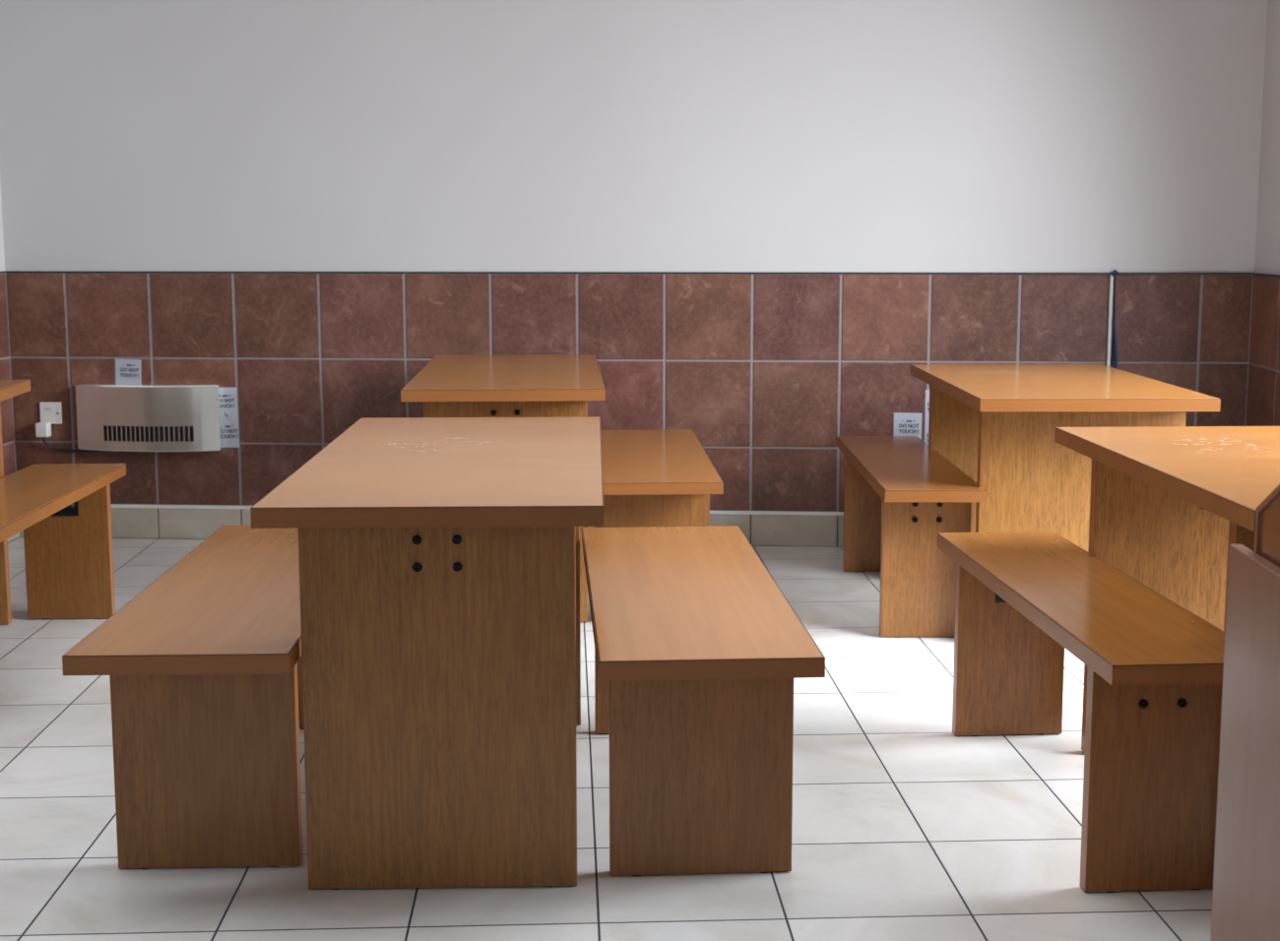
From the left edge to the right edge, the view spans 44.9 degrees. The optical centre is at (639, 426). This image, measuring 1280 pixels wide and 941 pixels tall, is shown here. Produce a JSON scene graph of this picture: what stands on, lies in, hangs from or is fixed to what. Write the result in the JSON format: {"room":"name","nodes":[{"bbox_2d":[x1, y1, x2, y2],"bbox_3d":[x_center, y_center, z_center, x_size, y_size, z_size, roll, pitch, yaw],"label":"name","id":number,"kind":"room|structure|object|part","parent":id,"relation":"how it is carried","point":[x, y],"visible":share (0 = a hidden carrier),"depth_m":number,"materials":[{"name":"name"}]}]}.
{"room":"cafeteria","nodes":[
{"label":"cafeteria","id":0,"kind":"room"},
{"bbox_2d":[0,179,16,476],"bbox_3d":[-2.755,-0.452,2.281,0.128,2.750,7.498,0,7,3],"label":"wall","id":1,"kind":"structure","parent":0,"point":[7,416],"depth_m":6.02,"materials":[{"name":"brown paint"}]},
{"bbox_2d":[7,532,19,542],"bbox_3d":[-2.554,0.559,4.674,0.017,0.135,2.954,0,7,3],"label":"baseboard","id":2,"kind":"structure","parent":1,"relation":"attached to","point":[16,536],"depth_m":6.09,"materials":[{"name":"beige tile"}]},
{"bbox_2d":[0,536,1213,940],"bbox_3d":[-0.323,0.969,2.314,5.001,0.080,7.738,0,7,3],"label":"floor","id":3,"kind":"structure","parent":0,"point":[905,827],"depth_m":3.10,"materials":[{"name":"tile"}]},
{"bbox_2d":[0,379,30,624],"bbox_3d":[-2.150,0.304,4.262,0.600,0.746,1.260,-1,7,-6],"label":"dining table","id":4,"kind":"object","parent":3,"relation":"on","point":[9,389],"visible":0.81,"depth_m":4.76,"materials":[{"name":"brown wood"}]},
{"bbox_3d":[-2.199,0.261,4.728,0.494,0.707,0.034,-1,7,-6],"label":"leg","id":5,"kind":"part","parent":4,"relation":"part of","materials":[{"name":"brown wood"}]},
{"bbox_2d":[0,463,126,620],"bbox_3d":[-1.766,0.434,4.331,0.291,0.470,1.303,0,7,-2],"label":"bench","id":6,"kind":"object","parent":3,"relation":"on","point":[63,511],"visible":0.99,"depth_m":4.82,"materials":[{"name":"brown wood"}]},
{"bbox_3d":[-1.766,0.219,4.303,0.287,0.036,1.298,0,7,-2],"label":"seat","id":7,"kind":"part","parent":6,"relation":"part of","materials":[{"name":"brown wood"}]},
{"bbox_3d":[-1.785,0.386,4.837,0.259,0.431,0.030,0,7,-2],"label":"leg","id":8,"kind":"part","parent":6,"relation":"part of","materials":[{"name":"brown wood"}]},
{"bbox_2d":[62,524,303,869],"bbox_3d":[-0.838,0.558,3.359,0.396,0.470,1.212,0,7,-2],"label":"bench","id":9,"kind":"object","parent":3,"relation":"on","point":[203,666],"visible":0.76,"depth_m":2.94,"materials":[{"name":"brown wood"}]},
{"bbox_3d":[-0.838,0.343,3.331,0.392,0.036,1.208,0,7,-2],"label":"seat","id":10,"kind":"part","parent":9,"relation":"part of","materials":[{"name":"brown wood"}]},
{"bbox_3d":[-0.825,0.627,2.949,0.342,0.431,0.030,0,7,-2],"label":"leg","id":11,"kind":"part","parent":9,"relation":"part of","materials":[{"name":"brown wood"}]},
{"bbox_3d":[-0.852,0.522,3.773,0.342,0.431,0.030,0,7,-2],"label":"leg","id":12,"kind":"part","parent":9,"relation":"part of","materials":[{"name":"brown wood"}]},
{"bbox_2d":[250,417,604,890],"bbox_3d":[-0.380,0.426,3.305,0.600,0.746,1.260,0,7,-2],"label":"dining table","id":13,"kind":"object","parent":3,"relation":"on","point":[439,557],"visible":1,"depth_m":2.83,"materials":[{"name":"brown wood"}]},
{"bbox_3d":[-0.366,0.502,2.841,0.494,0.707,0.034,0,7,-2],"label":"leg","id":14,"kind":"part","parent":13,"relation":"part of","materials":[{"name":"brown wood"}]},
{"bbox_3d":[-0.394,0.383,3.774,0.494,0.707,0.034,0,7,-2],"label":"leg","id":15,"kind":"part","parent":13,"relation":"part of","materials":[{"name":"brown wood"}]},
{"bbox_2d":[400,354,605,622],"bbox_3d":[-0.434,0.179,5.232,0.600,0.746,1.260,0,7,-3],"label":"dining table","id":16,"kind":"object","parent":3,"relation":"on","point":[499,385],"visible":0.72,"depth_m":4.72,"materials":[{"name":"brown wood"}]},
{"bbox_3d":[-0.410,0.256,4.768,0.494,0.707,0.034,0,7,-3],"label":"leg","id":17,"kind":"part","parent":16,"relation":"part of","materials":[{"name":"brown wood"}]},
{"bbox_2d":[594,429,723,527],"bbox_3d":[0.024,0.321,5.209,0.396,0.470,1.212,0,7,-2],"label":"bench","id":18,"kind":"object","parent":3,"relation":"on","point":[665,478],"visible":0.59,"depth_m":4.77,"materials":[{"name":"brown wood"}]},
{"bbox_3d":[0.041,0.390,4.799,0.342,0.431,0.030,0,7,-2],"label":"leg","id":19,"kind":"part","parent":18,"relation":"part of","materials":[{"name":"brown wood"}]},
{"bbox_3d":[0.024,0.106,5.181,0.392,0.036,1.208,0,7,-2],"label":"seat","id":20,"kind":"part","parent":18,"relation":"part of","materials":[{"name":"brown wood"}]},
{"bbox_2d":[581,525,825,876],"bbox_3d":[0.089,0.562,3.328,0.396,0.470,1.212,0,7,-3],"label":"bench","id":21,"kind":"object","parent":3,"relation":"on","point":[699,651],"visible":1,"depth_m":2.91,"materials":[{"name":"brown wood"}]},
{"bbox_3d":[0.064,0.526,3.741,0.342,0.431,0.030,0,7,-4],"label":"leg","id":22,"kind":"part","parent":21,"relation":"part of","materials":[{"name":"brown wood"}]},
{"bbox_3d":[0.115,0.631,2.919,0.342,0.431,0.030,0,7,-4],"label":"leg","id":23,"kind":"part","parent":21,"relation":"part of","materials":[{"name":"brown wood"}]},
{"bbox_3d":[0.089,0.346,3.301,0.392,0.036,1.208,0,7,-3],"label":"seat","id":24,"kind":"part","parent":21,"relation":"part of","materials":[{"name":"brown wood"}]},
{"bbox_2d":[836,436,986,638],"bbox_3d":[0.854,0.341,5.056,0.291,0.470,1.173,0,7,0],"label":"bench","id":25,"kind":"object","parent":3,"relation":"on","point":[899,492],"visible":0.98,"depth_m":4.62,"materials":[{"name":"brown wood"}]},
{"bbox_3d":[0.857,0.301,5.499,0.259,0.431,0.030,0,7,0],"label":"leg","id":26,"kind":"part","parent":25,"relation":"part of","materials":[{"name":"brown wood"}]},
{"bbox_3d":[0.854,0.125,5.029,0.287,0.036,1.168,0,7,0],"label":"seat","id":27,"kind":"part","parent":25,"relation":"part of","materials":[{"name":"brown wood"}]},
{"bbox_3d":[0.850,0.413,4.618,0.259,0.431,0.030,0,7,0],"label":"leg","id":28,"kind":"part","parent":25,"relation":"part of","materials":[{"name":"brown wood"}]},
{"bbox_2d":[909,364,1220,551],"bbox_3d":[1.278,0.222,4.894,0.668,0.746,1.102,0,7,0],"label":"dining table","id":29,"kind":"object","parent":3,"relation":"on","point":[995,423],"visible":0.55,"depth_m":4.49,"materials":[{"name":"brown wood"}]},
{"bbox_3d":[1.277,0.191,5.272,0.587,0.707,0.034,0,7,0],"label":"leg","id":30,"kind":"part","parent":29,"relation":"part of","materials":[{"name":"brown wood"}]},
{"bbox_3d":[1.280,0.287,4.521,0.587,0.707,0.034,0,7,0],"label":"leg","id":31,"kind":"part","parent":29,"relation":"part of","materials":[{"name":"brown wood"}]},
{"bbox_2d":[936,531,1224,893],"bbox_3d":[0.918,0.568,3.281,0.292,0.470,1.173,-1,7,-4],"label":"bench","id":32,"kind":"object","parent":3,"relation":"on","point":[1155,672],"visible":0.95,"depth_m":2.85,"materials":[{"name":"brown wood"}]},
{"bbox_3d":[0.889,0.528,3.723,0.259,0.431,0.030,-1,7,-4],"label":"leg","id":33,"kind":"part","parent":32,"relation":"part of","materials":[{"name":"brown wood"}]},
{"bbox_3d":[0.918,0.352,3.254,0.287,0.036,1.168,-1,7,-4],"label":"seat","id":34,"kind":"part","parent":32,"relation":"part of","materials":[{"name":"brown wood"}]},
{"bbox_3d":[0.948,0.640,2.844,0.259,0.431,0.030,-1,7,-4],"label":"leg","id":35,"kind":"part","parent":32,"relation":"part of","materials":[{"name":"brown wood"}]},
{"bbox_2d":[1054,426,1279,752],"bbox_3d":[1.344,0.439,3.202,0.668,0.746,1.102,0,7,-2],"label":"dining table","id":36,"kind":"object","parent":3,"relation":"on","point":[1168,504],"visible":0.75,"depth_m":3.53,"materials":[{"name":"brown wood"}]},
{"bbox_3d":[1.329,0.407,3.580,0.587,0.707,0.034,0,7,-2],"label":"leg","id":37,"kind":"part","parent":36,"relation":"part of","materials":[{"name":"brown wood"}]},
{"bbox_3d":[1.358,0.503,2.829,0.587,0.707,0.034,0,7,-2],"label":"leg","id":38,"kind":"part","parent":36,"relation":"part of","materials":[{"name":"brown wood"}]},
{"bbox_2d":[1210,484,1279,940],"bbox_3d":[1.084,0.446,1.708,0.560,1.112,1.000,0,7,3],"label":"base cabinet","id":39,"kind":"object","parent":3,"relation":"on","point":[1246,897],"visible":1,"depth_m":2.10,"materials":[{"name":"brown wood"}]},
{"bbox_2d":[1254,484,1279,568],"bbox_3d":[0.834,0.070,1.730,0.015,0.372,0.800,0,7,3],"label":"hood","id":40,"kind":"object","parent":39,"relation":"attached to","point":[1267,515],"depth_m":2.09,"materials":[{"name":"brown wood"}]},
{"bbox_2d":[0,0,1268,511],"bbox_3d":[-0.093,-0.916,5.902,5.001,2.750,0.128,0,7,3],"label":"wall","id":41,"kind":"structure","parent":0,"point":[800,136],"depth_m":5.85,"materials":[{"name":"white paint"}]},
{"bbox_2d":[39,402,62,424],"bbox_3d":[-2.314,-0.053,6.076,0.085,0.085,0.013,0,7,3],"label":"wall socket","id":42,"kind":"object","parent":41,"relation":"attached to","point":[51,413],"visible":1,"depth_m":6.07,"materials":[{"name":"white plastic"}]},
{"bbox_2d":[115,358,141,383],"bbox_3d":[-1.997,-0.211,6.041,0.104,0.105,0.001,2,7,3],"label":"notice","id":43,"kind":"object","parent":41,"relation":"attached to","point":[127,371],"visible":0.99,"depth_m":6.04,"materials":[{"name":"paper"}]},
{"bbox_2d":[35,384,223,452],"bbox_3d":[-1.998,-0.029,6.026,0.732,0.272,0.077,0,7,3],"label":"wall heater","id":44,"kind":"object","parent":41,"relation":"attached to","point":[110,417],"visible":1,"depth_m":6.00,"materials":[{"name":"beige metal"}]},
{"bbox_3d":[-2.189,0.067,6.078,0.301,0.069,0.033,0,7,-1],"label":"power cord","id":45,"kind":"part","parent":44,"relation":"part of","materials":[{"name":"black rubber"}]},
{"bbox_2d":[103,425,193,442],"bbox_3d":[-1.904,0.026,6.012,0.378,0.084,0.024,0,7,3],"label":"vent grille","id":46,"kind":"object","parent":44,"relation":"attached to","point":[111,433],"depth_m":6.00,"materials":[{"name":"black metal"}]},
{"bbox_2d":[221,387,239,447],"bbox_3d":[-1.624,-0.035,6.041,0.112,0.236,0.001,0,7,4],"label":"notice","id":47,"kind":"object","parent":41,"relation":"attached to","point":[230,435],"visible":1,"depth_m":6.04,"materials":[{"name":"paper"}]},
{"bbox_2d":[19,504,843,546],"bbox_3d":[-0.097,0.389,6.004,4.753,0.135,0.017,0,7,3],"label":"baseboard","id":48,"kind":"structure","parent":41,"relation":"attached to","point":[128,521],"depth_m":6.08,"materials":[{"name":"beige tile"}]},
{"bbox_2d":[5,270,1252,274],"bbox_3d":[-0.097,-0.585,5.882,4.761,0.006,0.011,0,7,3],"label":"trim","id":49,"kind":"structure","parent":41,"relation":"attached to","point":[6,271],"depth_m":5.87,"materials":[{"name":"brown metal"}]},
{"bbox_2d":[893,412,922,439],"bbox_3d":[1.018,-0.003,5.884,0.106,0.101,0.001,1,7,3],"label":"notice","id":50,"kind":"object","parent":41,"relation":"attached to","point":[905,423],"visible":1,"depth_m":5.88,"materials":[{"name":"paper"}]},
{"bbox_2d":[924,389,929,445],"bbox_3d":[1.139,-0.023,5.873,0.115,0.234,0.001,0,7,3],"label":"notice","id":51,"kind":"object","parent":41,"relation":"attached to","point":[927,416],"visible":0.03,"depth_m":5.88,"materials":[{"name":"paper"}]},
{"bbox_2d":[1106,269,1118,369],"bbox_3d":[1.769,-0.082,5.817,0.042,1.015,0.026,0,7,3],"label":"pipe","id":52,"kind":"object","parent":41,"relation":"attached to","point":[1113,274],"visible":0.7,"depth_m":5.78,"materials":[{"name":"grey plastic"}]},
{"bbox_2d":[1245,0,1279,426],"bbox_3d":[2.109,-0.416,1.988,0.128,2.750,7.498,0,7,3],"label":"wall","id":53,"kind":"structure","parent":0,"point":[1263,384],"depth_m":5.59,"materials":[{"name":"white paint"}]},
{"bbox_2d":[1252,272,1279,276],"bbox_3d":[2.243,-0.503,5.230,0.011,0.006,1.016,0,7,3],"label":"trim","id":54,"kind":"structure","parent":53,"relation":"attached to","point":[1252,273],"depth_m":5.58,"materials":[{"name":"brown metal"}]}
]}

